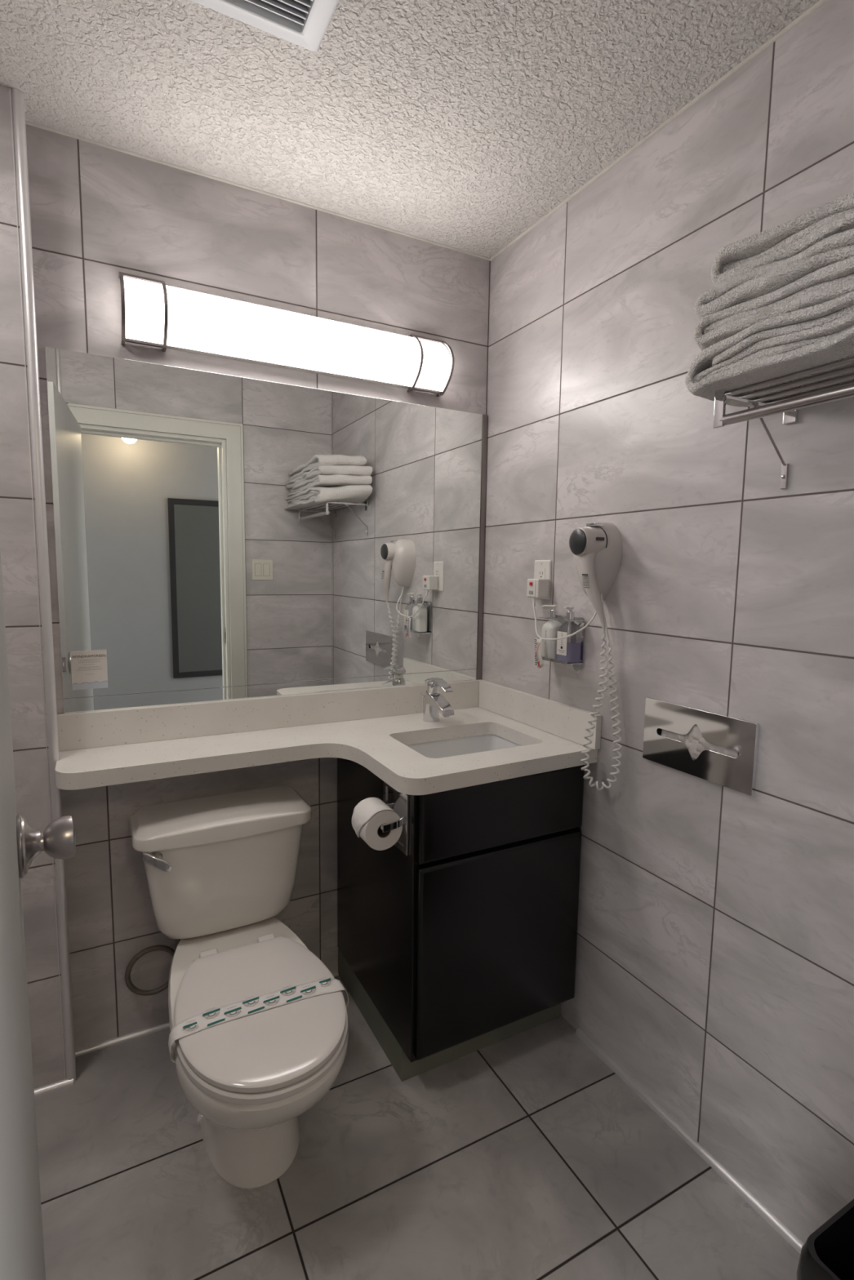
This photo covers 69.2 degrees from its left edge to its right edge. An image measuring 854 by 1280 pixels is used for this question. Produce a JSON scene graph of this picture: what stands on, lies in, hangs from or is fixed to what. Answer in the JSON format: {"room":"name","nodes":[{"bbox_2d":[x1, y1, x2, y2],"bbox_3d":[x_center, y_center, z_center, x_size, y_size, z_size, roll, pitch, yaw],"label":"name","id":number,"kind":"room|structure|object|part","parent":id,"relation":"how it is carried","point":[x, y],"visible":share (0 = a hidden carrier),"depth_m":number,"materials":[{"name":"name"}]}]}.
{"room":"hotel bathroom","nodes":[
{"label":"hotel bathroom","id":0,"kind":"room"},
{"bbox_2d":[0,85,66,1088],"bbox_3d":[-1.363,-0.018,1.408,0.874,2.414,0.225,-3,7,-28],"label":"wall","id":1,"kind":"structure","parent":0,"point":[17,544],"depth_m":1.49,"materials":[{"name":"tile"}]},
{"bbox_2d":[8,87,76,1082],"bbox_3d":[-0.932,-0.024,1.515,0.026,2.414,0.023,-3,7,-28],"label":"trim","id":2,"kind":"structure","parent":1,"relation":"attached to","point":[18,98],"depth_m":1.48,"materials":[{"name":"wood"}]},
{"bbox_2d":[34,1078,73,1097],"bbox_3d":[-1.280,1.185,1.460,0.774,0.014,0.014,-3,7,-28],"label":"baseboard","id":3,"kind":"structure","parent":1,"relation":"attached to","point":[62,1084],"depth_m":1.62,"materials":[{"name":"metal"}]},
{"bbox_2d":[25,124,490,1049],"bbox_3d":[-0.371,-0.069,1.991,1.466,2.414,0.120,-3,7,-28],"label":"wall","id":4,"kind":"structure","parent":0,"point":[98,213],"depth_m":1.75,"materials":[{"name":"tile"}]},
{"bbox_2d":[124,938,180,995],"bbox_3d":[-0.779,0.907,1.789,0.174,0.250,0.056,-3,7,-28],"label":"supply hose","id":5,"kind":"object","parent":4,"relation":"attached to","point":[131,987],"visible":0.62,"depth_m":1.77,"materials":[{"name":"grey metal"}]},
{"bbox_2d":[75,970,338,1057],"bbox_3d":[-0.644,1.144,1.915,0.776,0.012,0.012,-3,7,-28],"label":"baseboard","id":6,"kind":"structure","parent":4,"relation":"attached to","point":[139,1033],"depth_m":1.79,"materials":[{"name":"metal"}]},
{"bbox_2d":[44,346,487,713],"bbox_3d":[-0.375,-0.292,1.888,1.306,0.926,0.010,-3,7,-28],"label":"wall mirror","id":7,"kind":"object","parent":4,"relation":"attached to","point":[220,536],"visible":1,"depth_m":1.82,"materials":[{"name":"clear glass"}]},
{"bbox_2d":[70,649,107,689],"bbox_3d":[-0.899,0.079,1.649,0.084,0.104,0.001,-3,7,-28],"label":"card","id":8,"kind":"object","parent":7,"relation":"attached to","point":[89,668],"visible":1,"depth_m":1.65,"materials":[{"name":"white paper"}]},
{"bbox_2d":[57,679,481,751],"bbox_3d":[-0.386,0.218,1.936,1.324,0.097,0.020,-3,7,-28],"label":"backsplash","id":9,"kind":"structure","parent":4,"relation":"attached to","point":[111,727],"depth_m":1.84,"materials":[{"name":"stone"}]},
{"bbox_2d":[118,271,454,396],"bbox_3d":[-0.354,-0.866,1.780,0.946,0.169,0.099,-3,7,-28],"label":"vanity light","id":10,"kind":"object","parent":4,"relation":"attached to","point":[155,313],"visible":1,"depth_m":1.73,"materials":[{"name":"white plastic"}]},
{"bbox_2d":[0,0,819,257],"bbox_3d":[-0.319,-1.199,0.881,2.320,0.080,1.880,-3,7,-28],"label":"ceiling","id":11,"kind":"structure","parent":0,"point":[459,124],"depth_m":1.36,"materials":[{"name":"white paint"}]},
{"bbox_2d":[191,0,338,51],"bbox_3d":[-0.292,-1.163,1.030,0.333,0.021,0.333,-3,7,-28],"label":"exhaust fan","id":12,"kind":"object","parent":11,"relation":"attached to","point":[304,24],"visible":1,"depth_m":1.16,"materials":[{"name":"plastic"}]},
{"bbox_2d":[34,975,799,1279],"bbox_3d":[-0.368,1.266,1.183,2.320,0.060,1.820,-3,7,-28],"label":"floor","id":13,"kind":"structure","parent":0,"point":[524,1155],"depth_m":1.38,"materials":[{"name":"tile"}]},
{"bbox_2d":[129,785,348,1188],"bbox_3d":[-0.440,0.834,1.507,0.462,0.724,0.782,-3,7,-28],"label":"toilet","id":14,"kind":"object","parent":13,"relation":"on","point":[220,868],"visible":0.95,"depth_m":1.47,"materials":[{"name":"white ceramic"}]},
{"bbox_3d":[-0.672,0.550,1.539,0.065,0.053,0.038,-3,7,-28],"label":"flush lever","id":15,"kind":"part","parent":14,"relation":"part of","materials":[{"name":"silver metal"}]},
{"bbox_3d":[-0.561,0.477,1.707,0.462,0.062,0.242,-3,7,-28],"label":"tank lid","id":16,"kind":"part","parent":14,"relation":"part of","materials":[{"name":"white ceramic"}]},
{"bbox_3d":[-0.567,0.648,1.733,0.426,0.289,0.209,-3,7,-28],"label":"tank","id":17,"kind":"part","parent":14,"relation":"part of","materials":[{"name":"white ceramic"}]},
{"bbox_2d":[168,977,348,1063],"bbox_3d":[-0.360,0.827,1.356,0.382,0.072,0.054,-2,7,-26],"label":"sanitary band","id":18,"kind":"object","parent":14,"relation":"attached to","point":[199,1022],"visible":0.97,"depth_m":1.34,"materials":[{"name":"white paper"}]},
{"bbox_3d":[-0.429,1.011,1.503,0.362,0.374,0.728,-3,7,-28],"label":"bowl","id":19,"kind":"part","parent":14,"relation":"part of","materials":[{"name":"white ceramic"}]},
{"bbox_3d":[-0.366,0.804,1.366,0.349,0.024,0.460,-3,7,-28],"label":"seat lid","id":20,"kind":"part","parent":14,"relation":"part of","materials":[{"name":"white plastic"}]},
{"bbox_2d":[337,757,584,1081],"bbox_3d":[0.078,0.738,1.926,0.545,0.837,0.576,-3,7,-28],"label":"vanity cabinet","id":21,"kind":"object","parent":13,"relation":"on","point":[464,943],"visible":0.77,"depth_m":1.68,"materials":[{"name":"black wood"}]},
{"bbox_2d":[55,679,601,795],"bbox_3d":[-0.246,0.270,1.676,1.324,0.138,0.619,-3,7,-28],"label":"countertop","id":22,"kind":"structure","parent":21,"relation":"on","point":[371,728],"depth_m":1.74,"materials":[{"name":"stone"}]},
{"bbox_2d":[422,677,453,722],"bbox_3d":[0.032,0.196,1.980,0.055,0.143,0.154,-3,7,-28],"label":"faucet","id":23,"kind":"object","parent":22,"relation":"on","point":[435,703],"visible":1,"depth_m":1.97,"materials":[{"name":"silver metal"}]},
{"bbox_3d":[-0.012,0.211,2.040,0.009,0.058,0.009,-3,7,-28],"label":"pull rod","id":24,"kind":"part","parent":23,"relation":"part of","materials":[{"name":"silver metal"}]},
{"bbox_3d":[0.038,0.150,1.966,0.045,0.049,0.130,-3,7,-28],"label":"lever","id":25,"kind":"part","parent":23,"relation":"part of","materials":[{"name":"silver metal"}]},
{"bbox_3d":[0.041,0.202,1.964,0.047,0.053,0.117,-3,7,-28],"label":"spout","id":26,"kind":"part","parent":23,"relation":"part of","materials":[{"name":"silver metal"}]},
{"bbox_2d":[405,733,520,758],"bbox_3d":[0.110,0.397,1.825,0.424,0.138,0.313,-3,7,-28],"label":"sink","id":27,"kind":"object","parent":22,"relation":"in","point":[488,742],"visible":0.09,"depth_m":1.97,"materials":[{"name":"white ceramic"}]},
{"bbox_2d":[379,781,408,855],"bbox_3d":[-0.110,0.459,1.599,0.069,0.158,0.146,-3,7,-28],"label":"toilet roll holder","id":28,"kind":"object","parent":21,"relation":"attached to","point":[398,802],"visible":0.55,"depth_m":1.57,"materials":[{"name":"silver metal"}]},
{"bbox_2d":[351,797,402,850],"bbox_3d":[-0.131,0.467,1.578,0.106,0.107,0.093,-3,7,-28],"label":"toilet paper roll","id":29,"kind":"object","parent":28,"relation":"on","point":[369,814],"visible":0.98,"depth_m":1.54,"materials":[{"name":"paper"}]},
{"bbox_3d":[-0.081,0.462,1.546,0.067,0.025,0.013,-4,8,-38],"label":"holder arm","id":30,"kind":"part","parent":28,"relation":"part of","materials":[{"name":"silver metal"}]},
{"bbox_3d":[-0.081,0.458,1.615,0.002,0.126,0.114,-3,7,-28],"label":"recess panel","id":31,"kind":"part","parent":28,"relation":"part of","materials":[{"name":"silver metal"}]},
{"bbox_3d":[0.208,0.815,1.687,0.525,0.516,0.020,-3,7,-28],"label":"cabinet door","id":32,"kind":"part","parent":21,"relation":"part of","materials":[{"name":"black wood"}]},
{"bbox_3d":[0.213,0.455,1.646,0.525,0.186,0.020,-3,7,-28],"label":"drawer","id":33,"kind":"part","parent":21,"relation":"part of","materials":[{"name":"black wood"}]},
{"bbox_2d":[796,1199,853,1279],"bbox_3d":[0.750,1.121,0.962,0.264,0.309,0.234,-3,7,-28],"label":"trash bin","id":34,"kind":"object","parent":13,"relation":"on","point":[827,1253],"visible":1,"depth_m":1.01,"materials":[{"name":"black plastic"}]},
{"bbox_2d":[481,0,853,1243],"bbox_3d":[0.635,-0.004,1.533,0.120,2.414,1.640,-3,7,-28],"label":"wall","id":35,"kind":"structure","parent":0,"point":[714,963],"depth_m":1.42,"materials":[{"name":"tile"}]},
{"bbox_2d":[25,0,827,261],"bbox_3d":[0.014,-1.171,1.062,1.326,0.006,1.640,-3,7,-28],"label":"trim","id":36,"kind":"structure","parent":35,"relation":"attached to","point":[818,4],"depth_m":1.58,"materials":[{"name":"paint"}]},
{"bbox_2d":[533,560,551,599],"bbox_3d":[0.354,-0.187,1.910,0.008,0.120,0.080,-3,7,-28],"label":"wall outlet","id":37,"kind":"object","parent":35,"relation":"attached to","point":[542,568],"visible":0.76,"depth_m":1.89,"materials":[{"name":"white plastic"}]},
{"bbox_2d":[537,568,545,578],"bbox_3d":[0.352,-0.187,1.909,0.002,0.067,0.036,-3,7,-28],"label":"receptacle","id":38,"kind":"object","parent":37,"relation":"attached to","point":[540,571],"depth_m":1.91,"materials":[{"name":"white plastic"}]},
{"bbox_2d":[534,615,585,671],"bbox_3d":[0.386,0.010,1.806,0.066,0.158,0.146,-3,7,-28],"label":"bracket","id":39,"kind":"object","parent":35,"relation":"attached to","point":[577,667],"visible":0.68,"depth_m":1.77,"materials":[{"name":"silver metal"}]},
{"bbox_2d":[541,604,561,659],"bbox_3d":[0.372,-0.024,1.828,0.054,0.160,0.062,-3,7,-28],"label":"lotion bottle","id":40,"kind":"object","parent":39,"relation":"on","point":[550,628],"visible":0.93,"depth_m":1.81,"materials":[{"name":"white plastic"}]},
{"bbox_2d":[534,655,583,664],"bbox_3d":[0.386,0.056,1.809,0.064,0.010,0.142,-3,7,-28],"label":"shelf","id":41,"kind":"object","parent":39,"relation":"attached to","point":[551,660],"depth_m":1.77,"materials":[{"name":"silver metal"}]},
{"bbox_2d":[556,606,581,663],"bbox_3d":[0.406,-0.016,1.763,0.054,0.160,0.062,-3,7,-28],"label":"soap bottle","id":42,"kind":"object","parent":39,"relation":"on","point":[568,649],"visible":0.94,"depth_m":1.74,"materials":[{"name":"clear plastic"}]},
{"bbox_3d":[0.413,0.009,1.823,0.002,0.158,0.142,-3,7,-28],"label":"plate","id":43,"kind":"part","parent":39,"relation":"part of","materials":[{"name":"silver metal"}]},
{"bbox_2d":[526,521,622,791],"bbox_3d":[0.387,0.032,1.745,0.124,0.715,0.393,-3,7,-28],"label":"hair dryer","id":44,"kind":"object","parent":35,"relation":"attached to","point":[596,548],"visible":1,"depth_m":1.62,"materials":[{"name":"plastic"}]},
{"bbox_2d":[534,639,537,665],"bbox_3d":[0.320,0.036,1.812,0.001,0.074,0.017,-3,7,-28],"label":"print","id":45,"kind":"object","parent":44,"relation":"attached to","point":[535,639],"depth_m":1.81},
{"bbox_3d":[0.373,-0.063,1.771,0.057,0.130,0.268,-3,7,-31],"label":"power cord","id":46,"kind":"part","parent":44,"relation":"part of","materials":[{"name":"white plastic"}]},
{"bbox_2d":[568,528,586,555],"bbox_3d":[0.387,-0.254,1.599,0.012,0.067,0.067,-3,7,-28],"label":"grille","id":47,"kind":"object","parent":44,"relation":"attached to","point":[578,538],"depth_m":1.59,"materials":[{"name":"grey plastic"}]},
{"bbox_2d":[582,573,589,587],"bbox_3d":[0.408,-0.152,1.589,0.001,0.035,0.031,-3,7,-28],"label":"print","id":48,"kind":"object","parent":44,"relation":"attached to","point":[582,574],"depth_m":1.59},
{"bbox_3d":[0.425,-0.135,1.609,0.046,0.210,0.091,-3,7,-28],"label":"dryer handle","id":49,"kind":"part","parent":44,"relation":"part of","materials":[{"name":"plastic"}]},
{"bbox_2d":[595,537,604,540],"bbox_3d":[0.443,-0.258,1.581,0.024,0.008,0.006,-3,7,-28],"label":"switch","id":50,"kind":"object","parent":44,"relation":"attached to","point":[597,538],"depth_m":1.58,"materials":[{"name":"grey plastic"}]},
{"bbox_3d":[0.470,0.142,1.633,0.068,0.523,0.100,-4,8,-39],"label":"coiled cord","id":51,"kind":"part","parent":44,"relation":"part of","materials":[{"name":"white plastic"}]},
{"bbox_2d":[574,1027,804,1253],"bbox_3d":[0.695,1.222,1.381,0.014,0.014,1.060,-3,7,-28],"label":"baseboard","id":52,"kind":"structure","parent":35,"relation":"attached to","point":[760,1208],"depth_m":1.47,"materials":[{"name":"metal"}]},
{"bbox_2d":[642,697,759,795],"bbox_3d":[0.623,0.237,1.433,0.013,0.156,0.298,-3,7,-28],"label":"dispenser","id":53,"kind":"object","parent":35,"relation":"attached to","point":[739,774],"visible":1,"depth_m":1.40,"materials":[{"name":"silver metal"}]},
{"bbox_2d":[661,724,738,759],"bbox_3d":[0.622,0.236,1.430,0.015,0.080,0.208,-3,7,-28],"label":"tissue","id":54,"kind":"object","parent":53,"relation":"in","point":[694,740],"visible":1,"depth_m":1.43,"materials":[{"name":"white paper"}]},
{"bbox_2d":[712,356,853,488],"bbox_3d":[0.729,-0.362,0.964,0.216,0.181,0.496,-3,7,-28],"label":"towel rack","id":55,"kind":"object","parent":35,"relation":"attached to","point":[790,406],"visible":0.94,"depth_m":1.06,"materials":[{"name":"silver metal"}]},
{"bbox_2d":[684,290,853,406],"bbox_3d":[0.677,-0.466,0.955,0.244,0.092,0.729,-3,7,-28],"label":"bath towel","id":56,"kind":"object","parent":55,"relation":"on","point":[823,333],"visible":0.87,"depth_m":0.98,"materials":[{"name":"white fabric"}]},
{"bbox_2d":[693,256,853,351],"bbox_3d":[0.672,-0.527,0.966,0.239,0.060,0.676,-3,7,-28],"label":"bath towel","id":57,"kind":"object","parent":56,"relation":"on","point":[831,282],"visible":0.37,"depth_m":0.96,"materials":[{"name":"white fabric"}]},
{"bbox_2d":[693,227,853,321],"bbox_3d":[0.672,-0.571,0.958,0.242,0.058,0.685,-3,7,-28],"label":"bath towel","id":58,"kind":"object","parent":57,"relation":"on","point":[753,283],"visible":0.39,"depth_m":0.97,"materials":[{"name":"white fabric"}]},
{"bbox_2d":[711,191,853,286],"bbox_3d":[0.672,-0.617,0.945,0.218,0.071,0.620,-3,7,-28],"label":"bath towel","id":59,"kind":"object","parent":58,"relation":"on","point":[786,240],"visible":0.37,"depth_m":0.96,"materials":[{"name":"white fabric"}]},
{"bbox_3d":[0.076,0.132,0.247,2.320,2.414,0.120,-3,7,-28],"label":"wall","id":60,"kind":"structure","parent":0,"visible":0},
{"bbox_2d":[0,546,75,1279],"bbox_3d":[-0.410,0.283,0.532,0.169,2.020,0.789,-3,7,-28],"label":"door","id":61,"kind":"structure","parent":60,"relation":"in","point":[21,1233],"depth_m":0.53,"materials":[{"name":"grey paint"}]},
{"bbox_3d":[-0.509,0.274,0.854,0.043,0.058,0.058,-3,7,-28],"label":"knob","id":62,"kind":"part","parent":61,"relation":"part of","materials":[{"name":"metal"}]}
]}

